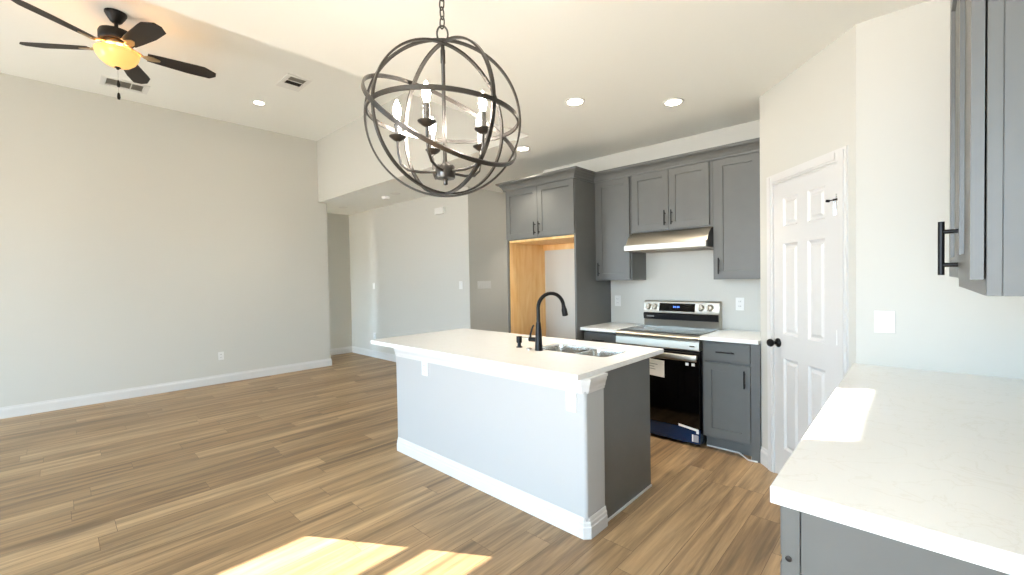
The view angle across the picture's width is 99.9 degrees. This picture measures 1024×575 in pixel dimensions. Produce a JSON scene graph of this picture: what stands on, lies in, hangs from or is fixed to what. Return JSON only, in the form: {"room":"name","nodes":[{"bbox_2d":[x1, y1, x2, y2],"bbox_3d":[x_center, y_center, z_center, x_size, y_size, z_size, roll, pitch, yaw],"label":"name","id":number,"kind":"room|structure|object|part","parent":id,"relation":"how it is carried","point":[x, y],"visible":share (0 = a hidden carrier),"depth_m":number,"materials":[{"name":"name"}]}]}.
{"room":"open-plan kitchen","nodes":[
{"label":"open-plan kitchen","id":0,"kind":"room"},
{"bbox_2d":[0,73,330,406],"bbox_3d":[-5.521,-0.456,4.812,0.140,3.760,6.890,0,2,43],"label":"wall","id":1,"kind":"structure","parent":0,"point":[141,244],"depth_m":5.55,"materials":[{"name":"grey paint"}]},
{"bbox_2d":[0,358,331,418],"bbox_3d":[-5.479,1.361,4.852,0.154,0.125,6.904,0,2,43],"label":"baseboard","id":2,"kind":"structure","parent":1,"relation":"attached to","point":[76,401],"depth_m":5.56,"materials":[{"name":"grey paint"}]},
{"bbox_2d":[218,352,223,359],"bbox_3d":[-4.165,0.979,6.153,0.009,0.114,0.070,0,2,43],"label":"outlet","id":3,"kind":"object","parent":1,"relation":"attached to","point":[220,354],"visible":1,"depth_m":6.15,"materials":[{"name":"white plastic"}]},
{"bbox_2d":[331,346,395,361],"bbox_3d":[-2.304,1.249,7.384,6.939,0.125,2.585,-1,1,-2],"label":"baseboard","id":4,"kind":"structure","parent":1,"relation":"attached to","point":[377,354],"depth_m":8.27,"materials":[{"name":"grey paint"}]},
{"bbox_2d":[0,0,404,140],"bbox_3d":[-3.862,-2.389,3.119,4.890,0.120,7.000,0,2,43],"label":"ceiling","id":5,"kind":"structure","parent":0,"point":[247,69],"depth_m":4.67,"materials":[{"name":"white paint"}]},
{"bbox_2d":[11,0,215,99],"bbox_3d":[-3.346,-1.984,3.725,1.359,0.735,1.314,0,2,43],"label":"ceiling fan","id":6,"kind":"object","parent":5,"relation":"hanging from","point":[116,50],"visible":1,"depth_m":3.61,"materials":[{"name":"brown metal"}]},
{"bbox_3d":[-3.463,-2.031,3.243,0.148,0.041,0.511,-1,1,12],"label":"blade","id":7,"kind":"part","parent":6,"relation":"part of","materials":[{"name":"brown wood"}]},
{"bbox_3d":[-3.837,-2.033,3.623,0.511,0.041,0.148,-1,1,-6],"label":"blade","id":8,"kind":"part","parent":6,"relation":"part of","materials":[{"name":"brown wood"}]},
{"bbox_3d":[-3.387,-1.955,3.692,0.299,0.134,0.299,0,2,43],"label":"lamp shade","id":9,"kind":"part","parent":6,"relation":"part of","materials":[{"name":"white glass"}]},
{"bbox_3d":[-3.592,-2.048,4.096,0.148,0.041,0.511,-2,1,-24],"label":"blade","id":10,"kind":"part","parent":6,"relation":"part of","materials":[{"name":"brown wood"}]},
{"bbox_3d":[-2.986,-2.045,3.481,0.511,0.041,0.148,0,1,30],"label":"blade","id":11,"kind":"part","parent":6,"relation":"part of","materials":[{"name":"brown wood"}]},
{"bbox_3d":[-3.060,-2.055,4.004,0.155,0.041,0.513,0,2,43],"label":"blade","id":12,"kind":"part","parent":6,"relation":"part of","materials":[{"name":"brown wood"}]},
{"bbox_2d":[99,74,149,94],"bbox_3d":[-4.501,-2.354,5.003,0.300,0.008,0.420,0,2,43],"label":"ceiling vent","id":13,"kind":"object","parent":5,"relation":"in","point":[111,81],"visible":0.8,"depth_m":4.99,"materials":[{"name":"white plastic"}]},
{"bbox_2d":[252,100,265,104],"bbox_3d":[-3.274,-2.389,5.565,0.151,0.008,0.151,0,2,43],"label":"recessed light","id":14,"kind":"object","parent":5,"relation":"in","point":[257,102],"visible":1,"depth_m":5.55,"materials":[{"name":"white plastic"}]},
{"bbox_2d":[276,73,311,91],"bbox_3d":[-2.553,-2.390,5.026,0.400,0.008,0.260,0,2,43],"label":"ceiling vent","id":15,"kind":"object","parent":5,"relation":"in","point":[283,82],"visible":1,"depth_m":5.02,"materials":[{"name":"white plastic"}]},
{"bbox_3d":[-2.633,-2.391,5.101,0.090,0.005,0.169,0,2,43],"label":"plate","id":16,"kind":"part","parent":15,"relation":"part of","materials":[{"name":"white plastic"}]},
{"bbox_2d":[327,213,351,348],"bbox_3d":[-4.559,-0.020,7.301,0.140,2.746,4.010,0,2,43],"label":"wall","id":17,"kind":"structure","parent":0,"point":[337,224],"depth_m":8.45,"materials":[{"name":"grey paint"}]},
{"bbox_2d":[0,352,781,574],"bbox_3d":[-1.933,1.443,3.790,10.000,0.120,11.200,0,2,43],"label":"floor","id":18,"kind":"structure","parent":0,"point":[303,472],"depth_m":2.77,"materials":[{"name":"wood"}]},
{"bbox_2d":[393,348,651,539],"bbox_3d":[-0.005,0.917,3.278,1.948,0.884,0.879,0,2,43],"label":"kitchen island","id":19,"kind":"object","parent":18,"relation":"on","point":[509,435],"visible":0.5,"depth_m":2.69,"materials":[{"name":"grey paint"}]},
{"bbox_2d":[422,362,427,375],"bbox_3d":[-0.677,0.625,3.328,0.070,0.114,0.009,0,2,43],"label":"outlet","id":20,"kind":"object","parent":19,"relation":"attached to","point":[424,364],"visible":1,"depth_m":3.32,"materials":[{"name":"white plastic"}]},
{"bbox_3d":[-0.240,0.529,3.027,1.948,0.088,0.214,0,2,43],"label":"cornice trim","id":21,"kind":"part","parent":19,"relation":"part of","materials":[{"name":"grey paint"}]},
{"bbox_3d":[-0.221,1.312,3.049,1.922,0.112,0.201,0,2,43],"label":"baseboard","id":22,"kind":"part","parent":19,"relation":"part of","materials":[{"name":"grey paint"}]},
{"bbox_2d":[371,328,663,380],"bbox_3d":[-0.079,0.459,3.383,2.158,0.030,1.062,0,2,43],"label":"island countertop","id":23,"kind":"structure","parent":19,"relation":"on","point":[499,349],"depth_m":3.03,"materials":[{"name":"white stone"}]},
{"bbox_2d":[516,336,528,347],"bbox_3d":[0.084,0.404,3.183,0.125,0.084,0.051,0,2,43],"label":"soap dispenser","id":24,"kind":"object","parent":23,"relation":"on","point":[518,338],"visible":0.91,"depth_m":3.19,"materials":[{"name":"black metal"}]},
{"bbox_2d":[528,292,567,350],"bbox_3d":[0.266,0.237,3.083,0.300,0.415,0.099,-1,1,-9],"label":"faucet","id":25,"kind":"object","parent":23,"relation":"on","point":[537,339],"visible":1,"depth_m":3.04,"materials":[{"name":"black metal"}]},
{"bbox_3d":[0.280,0.141,3.086,0.230,0.225,0.027,-2,1,-22],"label":"spout","id":26,"kind":"part","parent":25,"relation":"part of","materials":[{"name":"black metal"}]},
{"bbox_2d":[543,345,622,356],"bbox_3d":[0.479,0.546,3.059,0.600,0.190,0.310,0,2,43],"label":"sink","id":27,"kind":"object","parent":23,"relation":"in","point":[559,348],"visible":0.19,"depth_m":3.12,"materials":[{"name":"silver metal"}]},
{"bbox_3d":[0.374,0.546,3.158,0.312,0.190,0.310,0,2,43],"label":"bowl","id":28,"kind":"part","parent":27,"relation":"part of","materials":[{"name":"silver metal"}]},
{"bbox_3d":[0.601,0.546,2.945,0.267,0.190,0.310,0,2,43],"label":"bowl","id":29,"kind":"part","parent":27,"relation":"part of","materials":[{"name":"silver metal"}]},
{"bbox_2d":[566,391,576,412],"bbox_3d":[0.328,0.633,2.386,0.070,0.114,0.009,0,2,43],"label":"outlet","id":30,"kind":"object","parent":19,"relation":"attached to","point":[571,397],"visible":1,"depth_m":2.38,"materials":[{"name":"white plastic"}]},
{"bbox_3d":[0.723,0.917,2.705,0.020,0.883,0.610,0,2,43],"label":"panel","id":31,"kind":"part","parent":19,"relation":"part of","materials":[{"name":"grey paint"}]},
{"bbox_2d":[506,178,610,339],"bbox_3d":[0.499,0.103,4.767,0.935,2.430,0.707,0,2,43],"label":"tall cabinet","id":32,"kind":"object","parent":18,"relation":"on","point":[558,215],"visible":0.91,"depth_m":4.55,"materials":[{"name":"grey paint"}]},
{"bbox_3d":[0.184,0.101,5.100,0.020,2.430,0.652,0,2,43],"label":"panel","id":33,"kind":"part","parent":32,"relation":"part of","materials":[{"name":"grey paint"}]},
{"bbox_3d":[0.105,-0.800,4.679,0.454,0.537,0.020,0,2,43],"label":"door","id":34,"kind":"part","parent":32,"relation":"part of","materials":[{"name":"grey paint"}]},
{"bbox_3d":[0.441,-0.799,4.364,0.460,0.537,0.020,0,2,43],"label":"door","id":35,"kind":"part","parent":32,"relation":"part of","materials":[{"name":"grey paint"}]},
{"bbox_3d":[0.851,0.103,4.474,0.020,2.430,0.652,0,2,43],"label":"panel","id":36,"kind":"part","parent":32,"relation":"part of","materials":[{"name":"grey paint"}]},
{"bbox_2d":[495,137,759,192],"bbox_3d":[1.012,-1.122,4.211,2.589,0.089,0.747,0,2,43],"label":"crown molding","id":37,"kind":"structure","parent":32,"relation":"attached to","point":[751,145],"depth_m":4.06,"materials":[{"name":"grey paint"}]},
{"bbox_2d":[584,330,618,343],"bbox_3d":[1.034,0.866,4.372,0.386,0.901,0.594,0,2,43],"label":"base cabinet","id":38,"kind":"object","parent":18,"relation":"on","point":[605,337],"visible":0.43,"depth_m":4.16,"materials":[{"name":"grey paint"}]},
{"bbox_2d":[580,322,643,332],"bbox_3d":[1.026,0.400,4.359,0.391,0.030,0.600,0,2,43],"label":"countertop","id":39,"kind":"structure","parent":38,"relation":"on","point":[612,327],"depth_m":4.26,"materials":[{"name":"white stone"}]},
{"bbox_2d":[616,300,721,444],"bbox_3d":[1.434,0.728,3.952,0.752,1.182,0.623,0,2,43],"label":"range","id":40,"kind":"object","parent":18,"relation":"on","point":[675,327],"visible":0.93,"depth_m":3.72,"materials":[{"name":"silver metal"}]},
{"bbox_3d":[1.413,0.189,4.270,0.066,0.066,0.043,0,2,43],"label":"knob","id":41,"kind":"part","parent":40,"relation":"part of","materials":[{"name":"silver metal"}]},
{"bbox_2d":[623,340,706,443],"bbox_3d":[1.435,0.869,3.954,0.752,0.900,0.618,0,2,43],"label":"oven","id":42,"kind":"object","parent":40,"relation":"in","point":[676,374],"depth_m":3.64,"materials":[{"name":"black glass"}]},
{"bbox_3d":[1.417,0.452,3.934,0.752,0.123,0.524,0,2,43],"label":"panel","id":43,"kind":"part","parent":40,"relation":"part of","materials":[{"name":"silver metal"}]},
{"bbox_2d":[620,325,717,335],"bbox_3d":[1.439,0.387,3.957,0.728,0.006,0.456,0,2,43],"label":"cooktop","id":44,"kind":"object","parent":40,"relation":"in","point":[692,330],"depth_m":3.93,"materials":[{"name":"grey glass"}]},
{"bbox_3d":[1.291,1.235,3.802,0.744,0.124,0.048,0,2,43],"label":"storage drawer","id":45,"kind":"part","parent":40,"relation":"part of","materials":[{"name":"blue"}]},
{"bbox_3d":[1.738,0.190,3.965,0.066,0.066,0.043,0,2,43],"label":"knob","id":46,"kind":"part","parent":40,"relation":"part of","materials":[{"name":"silver metal"}]},
{"bbox_3d":[1.796,0.190,3.910,0.066,0.066,0.043,0,2,43],"label":"knob","id":47,"kind":"part","parent":40,"relation":"part of","materials":[{"name":"silver metal"}]},
{"bbox_2d":[703,340,760,462],"bbox_3d":[1.890,0.869,3.569,0.421,0.901,0.594,0,2,43],"label":"base cabinet","id":48,"kind":"object","parent":18,"relation":"on","point":[731,371],"visible":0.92,"depth_m":3.38,"materials":[{"name":"grey paint"}]},
{"bbox_3d":[1.692,0.514,3.395,0.341,0.140,0.020,0,2,43],"label":"drawer","id":49,"kind":"part","parent":48,"relation":"part of","materials":[{"name":"grey paint"}]},
{"bbox_3d":[1.699,0.897,3.403,0.341,0.587,0.020,0,2,43],"label":"door","id":50,"kind":"part","parent":48,"relation":"part of","materials":[{"name":"grey paint"}]},
{"bbox_2d":[700,329,760,344],"bbox_3d":[1.879,0.402,3.558,0.426,0.030,0.600,0,2,43],"label":"countertop","id":51,"kind":"structure","parent":48,"relation":"on","point":[724,335],"depth_m":3.44,"materials":[{"name":"white stone"}]},
{"bbox_3d":[1.776,0.707,3.286,0.011,0.135,0.035,0,2,43],"label":"handle","id":52,"kind":"part","parent":48,"relation":"part of","materials":[{"name":"black metal"}]},
{"bbox_2d":[780,505,1009,574],"bbox_3d":[1.490,0.924,1.463,0.724,0.895,1.789,0,2,43],"label":"base cabinet","id":53,"kind":"object","parent":18,"relation":"on","point":[810,544],"visible":0.15,"depth_m":0.94,"materials":[{"name":"grey paint"}]},
{"bbox_3d":[0.859,0.577,1.254,0.018,0.138,0.575,0,2,43],"label":"drawer","id":54,"kind":"part","parent":53,"relation":"part of","materials":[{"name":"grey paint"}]},
{"bbox_3d":[0.865,0.957,1.263,0.018,0.590,0.575,0,2,43],"label":"door","id":55,"kind":"part","parent":53,"relation":"part of","materials":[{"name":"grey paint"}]},
{"bbox_2d":[770,363,1023,574],"bbox_3d":[1.479,0.457,1.430,0.696,0.040,1.826,0,2,43],"label":"countertop","id":56,"kind":"structure","parent":53,"relation":"on","point":[926,459],"depth_m":1.10,"materials":[{"name":"white stone"}]},
{"bbox_2d":[349,186,477,354],"bbox_3d":[-1.872,-0.071,7.432,3.600,2.746,0.140,0,2,43],"label":"wall","id":57,"kind":"structure","parent":0,"point":[416,259],"depth_m":7.10,"materials":[{"name":"grey paint"}]},
{"bbox_2d":[435,207,444,214],"bbox_3d":[-1.098,-1.163,6.537,0.210,0.100,0.044,0,2,43],"label":"door chime","id":58,"kind":"object","parent":57,"relation":"attached to","point":[441,210],"visible":1,"depth_m":6.50,"materials":[{"name":"white plastic"}]},
{"bbox_2d":[317,92,528,201],"bbox_3d":[-1.492,-1.919,5.610,4.640,1.014,0.134,0,2,43],"label":"wall header","id":59,"kind":"structure","parent":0,"point":[347,162],"depth_m":5.79,"materials":[{"name":"grey paint"}]},
{"bbox_2d":[475,188,545,332],"bbox_3d":[0.255,-0.103,7.171,0.140,2.746,2.390,0,2,43],"label":"wall","id":60,"kind":"structure","parent":0,"point":[490,206],"depth_m":6.47,"materials":[{"name":"grey paint"}]},
{"bbox_2d":[477,281,490,288],"bbox_3d":[-0.416,-0.037,6.345,0.012,0.107,0.264,0,2,43],"label":"light switch","id":61,"kind":"object","parent":60,"relation":"attached to","point":[480,284],"visible":1,"depth_m":6.33,"materials":[{"name":"white plastic"}]},
{"bbox_2d":[143,0,928,214],"bbox_3d":[-1.843,-1.425,3.732,9.200,0.120,10.600,0,2,43],"label":"ceiling","id":62,"kind":"structure","parent":0,"point":[625,58],"depth_m":2.51,"materials":[{"name":"white paint"}]},
{"bbox_2d":[381,196,390,199],"bbox_3d":[-1.990,-1.408,6.792,0.140,0.042,0.140,0,2,43],"label":"recessed light","id":63,"kind":"object","parent":62,"relation":"attached to","point":[382,197],"visible":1,"depth_m":6.75,"materials":[{"name":"white plastic"}]},
{"bbox_2d":[361,0,520,197],"bbox_3d":[-0.255,-0.842,1.588,0.555,1.009,0.556,-1,1,10],"label":"chandelier","id":64,"kind":"object","parent":62,"relation":"hanging from","point":[445,172],"visible":1,"depth_m":1.56,"materials":[{"name":"grey metal"}]},
{"bbox_3d":[-0.420,-0.650,1.572,0.029,0.072,0.029,0,2,43],"label":"bulb","id":65,"kind":"part","parent":64,"relation":"part of","materials":[{"name":"white"}]},
{"bbox_3d":[-0.350,-0.482,1.584,0.145,0.124,0.010,-1,1,-7],"label":"arm","id":66,"kind":"part","parent":64,"relation":"part of","materials":[{"name":"grey metal"}]},
{"bbox_3d":[-0.284,-0.649,1.425,0.029,0.072,0.029,0,2,43],"label":"bulb","id":67,"kind":"part","parent":64,"relation":"part of","materials":[{"name":"white glass"}]},
{"bbox_3d":[-0.323,-0.656,1.746,0.029,0.072,0.029,0,2,43],"label":"bulb","id":68,"kind":"part","parent":64,"relation":"part of","materials":[{"name":"white"}]},
{"bbox_3d":[-0.268,-0.482,1.495,0.010,0.124,0.145,-1,1,11],"label":"arm","id":69,"kind":"part","parent":64,"relation":"part of","materials":[{"name":"grey metal"}]},
{"bbox_3d":[-0.292,-0.486,1.689,0.010,0.124,0.145,-2,1,-25],"label":"arm","id":70,"kind":"part","parent":64,"relation":"part of","materials":[{"name":"grey metal"}]},
{"bbox_3d":[-0.260,-1.129,1.582,0.019,0.356,0.019,-1,1,-13],"label":"chain","id":71,"kind":"part","parent":64,"relation":"part of","materials":[{"name":"grey metal"}]},
{"bbox_3d":[-0.252,-0.644,1.592,0.072,0.530,0.072,0,2,43],"label":"stem","id":72,"kind":"part","parent":64,"relation":"part of","materials":[{"name":"grey metal"}]},
{"bbox_3d":[-0.173,-0.487,1.665,0.145,0.124,0.010,-2,2,-43],"label":"arm","id":73,"kind":"part","parent":64,"relation":"part of","materials":[{"name":"grey metal"}]},
{"bbox_3d":[-0.159,-0.485,1.546,0.145,0.124,0.010,0,1,29],"label":"arm","id":74,"kind":"part","parent":64,"relation":"part of","materials":[{"name":"grey metal"}]},
{"bbox_3d":[-0.127,-0.658,1.708,0.029,0.072,0.029,0,2,43],"label":"bulb","id":75,"kind":"part","parent":64,"relation":"part of","materials":[{"name":"white"}]},
{"bbox_3d":[-0.103,-0.654,1.509,0.029,0.072,0.029,0,2,43],"label":"bulb","id":76,"kind":"part","parent":64,"relation":"part of","materials":[{"name":"white"}]},
{"bbox_2d":[516,146,529,150],"bbox_3d":[0.112,-1.410,4.373,0.151,0.008,0.151,0,2,43],"label":"recessed light","id":77,"kind":"object","parent":62,"relation":"in","point":[521,148],"visible":0.99,"depth_m":4.36,"materials":[{"name":"white plastic"}]},
{"bbox_2d":[565,97,584,105],"bbox_3d":[0.472,-1.391,3.225,0.151,0.008,0.151,0,2,43],"label":"recessed light","id":78,"kind":"object","parent":62,"relation":"in","point":[575,101],"visible":1,"depth_m":3.22,"materials":[{"name":"white plastic"}]},
{"bbox_2d":[663,98,683,106],"bbox_3d":[1.227,-1.405,3.267,0.151,0.008,0.151,0,2,43],"label":"recessed light","id":79,"kind":"object","parent":62,"relation":"in","point":[671,102],"visible":1,"depth_m":3.26,"materials":[{"name":"white plastic"}]},
{"bbox_2d":[543,120,760,339],"bbox_3d":[1.406,-0.066,4.492,2.595,2.746,0.140,0,2,43],"label":"wall","id":80,"kind":"structure","parent":0,"point":[685,275],"depth_m":4.27,"materials":[{"name":"grey paint"}]},
{"bbox_2d":[615,295,620,305],"bbox_3d":[1.142,0.144,4.645,0.070,0.114,0.009,0,2,43],"label":"outlet","id":81,"kind":"object","parent":80,"relation":"attached to","point":[617,298],"visible":1,"depth_m":4.64,"materials":[{"name":"white plastic"}]},
{"bbox_2d":[595,176,645,280],"bbox_3d":[1.100,-0.595,4.419,0.412,1.042,0.355,0,2,43],"label":"upper cabinet","id":82,"kind":"object","parent":80,"relation":"attached to","point":[613,198],"visible":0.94,"depth_m":4.31,"materials":[{"name":"grey paint"}]},
{"bbox_3d":[1.014,-0.581,4.318,0.365,0.993,0.020,0,2,43],"label":"door","id":83,"kind":"part","parent":82,"relation":"part of","materials":[{"name":"grey paint"}]},
{"bbox_2d":[624,227,712,252],"bbox_3d":[1.490,-0.432,3.981,0.748,0.183,0.466,0,2,43],"label":"range hood","id":84,"kind":"object","parent":80,"relation":"attached to","point":[693,239],"visible":0.88,"depth_m":3.83,"materials":[{"name":"silver metal"}]},
{"bbox_2d":[631,160,712,233],"bbox_3d":[1.521,-0.821,4.015,0.753,0.588,0.355,0,2,43],"label":"upper cabinet","id":85,"kind":"object","parent":80,"relation":"attached to","point":[677,198],"visible":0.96,"depth_m":3.88,"materials":[{"name":"grey paint"}]},
{"bbox_3d":[1.298,-0.807,4.044,0.357,0.539,0.020,0,2,43],"label":"door","id":86,"kind":"part","parent":85,"relation":"part of","materials":[{"name":"grey paint"}]},
{"bbox_3d":[1.559,-0.806,3.798,0.350,0.539,0.020,0,2,43],"label":"door","id":87,"kind":"part","parent":85,"relation":"part of","materials":[{"name":"grey paint"}]},
{"bbox_2d":[713,151,759,278],"bbox_3d":[1.950,-0.593,3.621,0.410,1.042,0.355,0,2,43],"label":"upper cabinet","id":88,"kind":"object","parent":80,"relation":"attached to","point":[736,179],"visible":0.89,"depth_m":3.53,"materials":[{"name":"grey paint"}]},
{"bbox_3d":[1.738,-0.182,3.617,0.011,0.135,0.035,0,2,43],"label":"handle","id":89,"kind":"part","parent":88,"relation":"part of","materials":[{"name":"black metal"}]},
{"bbox_2d":[736,297,743,309],"bbox_3d":[2.024,0.146,3.818,0.070,0.114,0.009,0,2,43],"label":"outlet","id":90,"kind":"object","parent":80,"relation":"attached to","point":[739,301],"visible":1,"depth_m":3.82,"materials":[{"name":"white plastic"}]},
{"bbox_2d":[759,25,855,449],"bbox_3d":[1.909,-0.037,2.772,0.100,2.746,0.916,-1,1,1],"label":"wall","id":91,"kind":"structure","parent":0,"point":[810,114],"depth_m":2.63,"materials":[{"name":"grey paint"}]},
{"bbox_2d":[760,446,767,467],"bbox_3d":[1.883,1.264,3.218,0.026,0.125,0.131,-1,1,7],"label":"baseboard","id":92,"kind":"structure","parent":91,"relation":"attached to","point":[763,453],"depth_m":3.20,"materials":[{"name":"white paint"}]},
{"bbox_2d":[766,146,847,473],"bbox_3d":[1.871,0.276,2.753,0.167,2.122,0.756,-1,1,1],"label":"door","id":93,"kind":"structure","parent":91,"relation":"in","point":[807,202],"depth_m":2.72,"materials":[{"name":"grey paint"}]},
{"bbox_3d":[1.823,0.387,3.013,0.059,0.056,0.056,-1,1,1],"label":"knob","id":94,"kind":"part","parent":93,"relation":"part of","materials":[{"name":"black metal"}]},
{"bbox_2d":[856,0,1023,379],"bbox_3d":[2.186,-0.027,2.070,0.823,2.746,0.100,0,2,43],"label":"wall","id":95,"kind":"structure","parent":0,"point":[903,55],"depth_m":2.15,"materials":[{"name":"grey paint"}]},
{"bbox_2d":[874,311,894,332],"bbox_3d":[1.936,0.179,2.236,0.083,0.114,0.012,0,2,43],"label":"light switch","id":96,"kind":"object","parent":95,"relation":"attached to","point":[884,321],"visible":1,"depth_m":2.23,"materials":[{"name":"white plastic"}]},
{"bbox_3d":[0.399,0.057,-0.334,0.140,2.746,5.855,0,2,43],"label":"wall","id":97,"kind":"structure","parent":0,"visible":0},
{"bbox_2d":[938,0,1023,295],"bbox_3d":[1.410,-0.526,1.139,0.402,1.068,0.820,0,2,43],"label":"upper cabinet","id":98,"kind":"object","parent":97,"relation":"attached to","point":[985,231],"visible":1,"depth_m":0.94,"materials":[{"name":"grey paint"}]},
{"bbox_3d":[1.261,-0.114,1.243,0.043,0.155,0.014,0,2,43],"label":"handle","id":99,"kind":"part","parent":98,"relation":"part of","materials":[{"name":"black metal"}]},
{"bbox_3d":[1.441,-0.524,1.389,0.021,0.980,0.402,0,2,43],"label":"door","id":100,"kind":"part","parent":98,"relation":"part of","materials":[{"name":"grey paint"}]},
{"bbox_3d":[1.162,-0.513,1.092,0.021,0.980,0.402,0,2,43],"label":"door","id":101,"kind":"part","parent":98,"relation":"part of","materials":[{"name":"grey paint"}]},
{"bbox_3d":[1.166,-0.515,0.812,0.310,1.068,0.004,0,2,43],"label":"panel","id":102,"kind":"part","parent":98,"relation":"part of","materials":[{"name":"grey paint"}]}
]}

